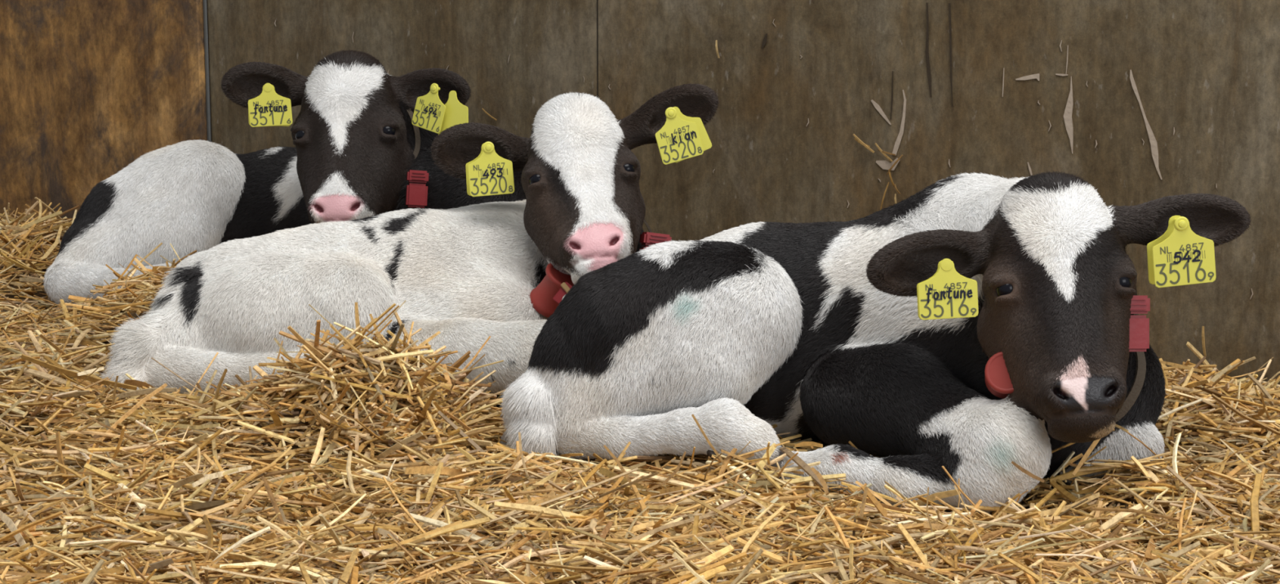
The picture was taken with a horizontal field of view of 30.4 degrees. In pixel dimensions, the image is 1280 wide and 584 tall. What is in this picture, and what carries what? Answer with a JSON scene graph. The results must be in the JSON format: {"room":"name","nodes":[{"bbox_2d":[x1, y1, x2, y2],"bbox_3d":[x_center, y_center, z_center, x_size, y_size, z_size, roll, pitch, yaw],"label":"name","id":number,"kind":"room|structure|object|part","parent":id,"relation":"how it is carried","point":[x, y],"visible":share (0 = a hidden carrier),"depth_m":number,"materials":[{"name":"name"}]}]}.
{"room":"calf barn pen","nodes":[
{"label":"calf barn pen","id":0,"kind":"room"},
{"bbox_2d":[0,0,1279,388],"bbox_3d":[-0.423,-0.737,3.970,5.200,1.590,0.078,7,12,35],"label":"wall","id":1,"kind":"structure","parent":0,"point":[1142,101],"depth_m":3.55,"materials":[{"name":"brown wood"}]},
{"bbox_2d":[203,0,211,142],"bbox_3d":[-0.783,-0.781,4.192,0.007,1.580,0.007,0,10,0],"label":"trim","id":2,"kind":"structure","parent":1,"relation":"attached to","point":[205,5],"depth_m":4.26,"materials":[{"name":"grey"}]},
{"bbox_2d":[481,40,1206,356],"bbox_3d":[0.256,-0.172,3.545,1.270,0.402,0.004,7,12,35],"label":"straw wisps","id":3,"kind":"object","parent":1,"relation":"attached to","point":[856,138],"visible":0.97,"depth_m":3.46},
{"bbox_2d":[0,249,1279,546],"bbox_3d":[-0.057,0.092,3.436,4.114,0.112,3.739,0,10,0],"label":"floor","id":4,"kind":"structure","parent":0,"point":[38,295],"depth_m":2.90,"materials":[{"name":"plant"}]},
{"bbox_2d":[0,197,1279,583],"bbox_3d":[-0.359,0.026,3.475,3.036,0.231,3.099,0,10,0],"label":"bedding","id":5,"kind":"object","parent":4,"relation":"on","point":[668,518],"visible":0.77,"depth_m":2.60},
{"bbox_2d":[42,48,526,307],"bbox_3d":[-0.550,-0.178,3.844,0.852,0.441,0.457,5,11,27],"label":"calf","id":6,"kind":"object","parent":5,"relation":"on","point":[353,135],"visible":0.61,"depth_m":3.79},
{"bbox_2d":[248,83,292,127],"bbox_3d":[-0.575,-0.291,3.654,0.074,0.069,0.022,1,10,3],"label":"ear tag","id":7,"kind":"object","parent":6,"relation":"attached to","point":[269,108],"visible":1,"depth_m":3.65,"materials":[{"name":"yellow plastic"}]},
{"bbox_2d":[405,106,428,208],"bbox_3d":[-0.413,-0.203,3.699,0.218,0.276,0.084,6,11,30],"label":"collar","id":8,"kind":"object","parent":6,"relation":"attached to","point":[416,194],"visible":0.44,"depth_m":3.63,"materials":[{"name":"red plastic"}]},
{"bbox_2d":[412,83,468,134],"bbox_3d":[-0.308,-0.281,3.639,0.107,0.084,0.021,7,12,35],"label":"ear tag","id":9,"kind":"object","parent":6,"relation":"attached to","point":[430,113],"visible":0.99,"depth_m":3.64,"materials":[{"name":"yellow plastic"}]},
{"bbox_3d":[-0.326,-0.285,3.647,0.066,0.074,0.012,7,12,37],"label":"plate","id":10,"kind":"part","parent":9,"relation":"part of","materials":[{"name":"yellow plastic"}]},
{"bbox_3d":[-0.287,-0.274,3.631,0.064,0.073,0.011,7,12,34],"label":"plate","id":11,"kind":"part","parent":9,"relation":"part of","materials":[{"name":"yellow plastic"}]},
{"bbox_2d":[97,83,719,407],"bbox_3d":[-0.295,-0.050,3.285,0.799,0.462,0.555,0,10,0],"label":"calf","id":12,"kind":"object","parent":5,"relation":"on","point":[468,274],"visible":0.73,"depth_m":3.19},
{"bbox_2d":[465,142,514,196],"bbox_3d":[-0.209,-0.172,3.273,0.067,0.078,0.027,-1,10,-5],"label":"ear tag","id":13,"kind":"object","parent":12,"relation":"attached to","point":[489,174],"visible":1,"depth_m":3.27,"materials":[{"name":"yellow plastic"}]},
{"bbox_3d":[-0.212,-0.172,3.286,0.063,0.074,0.002,-1,10,-5],"label":"plate","id":14,"kind":"part","parent":13,"relation":"part of","materials":[{"name":"yellow plastic"}]},
{"bbox_2d":[528,218,671,318],"bbox_3d":[-0.054,-0.039,3.243,0.197,0.196,0.195,0,10,0],"label":"collar","id":15,"kind":"object","parent":12,"relation":"attached to","point":[544,299],"visible":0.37,"depth_m":3.20,"materials":[{"name":"red plastic"}]},
{"bbox_2d":[655,106,711,164],"bbox_3d":[0.061,-0.218,3.271,0.080,0.080,0.029,0,10,0],"label":"ear tag","id":16,"kind":"object","parent":12,"relation":"attached to","point":[682,137],"visible":1,"depth_m":3.26,"materials":[{"name":"yellow plastic"}]},
{"bbox_3d":[0.066,-0.220,3.284,0.070,0.079,0.002,0,10,-2],"label":"plate","id":17,"kind":"part","parent":16,"relation":"part of","materials":[{"name":"yellow plastic"}]},
{"bbox_2d":[499,170,1251,514],"bbox_3d":[0.297,0.028,2.842,0.835,0.374,0.443,4,11,23],"label":"calf","id":18,"kind":"object","parent":5,"relation":"on","point":[815,331],"visible":0.95,"depth_m":2.74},
{"bbox_2d":[916,258,978,319],"bbox_3d":[0.345,-0.003,2.639,0.070,0.073,0.028,0,10,0],"label":"ear tag","id":19,"kind":"object","parent":18,"relation":"attached to","point":[948,294],"visible":1,"depth_m":2.63,"materials":[{"name":"yellow plastic"}]},
{"bbox_3d":[0.346,-0.003,2.651,0.068,0.068,0.005,0,10,-1],"label":"plate","id":20,"kind":"part","parent":19,"relation":"part of","materials":[{"name":"yellow plastic"}]},
{"bbox_2d":[984,253,1150,422],"bbox_3d":[0.483,0.031,2.663,0.193,0.251,0.096,0,10,0],"label":"collar","id":21,"kind":"object","parent":18,"relation":"attached to","point":[997,380],"visible":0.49,"depth_m":2.65,"materials":[{"name":"red plastic"}]},
{"bbox_2d":[1146,215,1216,288],"bbox_3d":[0.609,-0.046,2.642,0.074,0.081,0.030,0,10,0],"label":"ear tag","id":22,"kind":"object","parent":18,"relation":"attached to","point":[1180,256],"visible":1,"depth_m":2.63,"materials":[{"name":"yellow plastic"}]}
]}

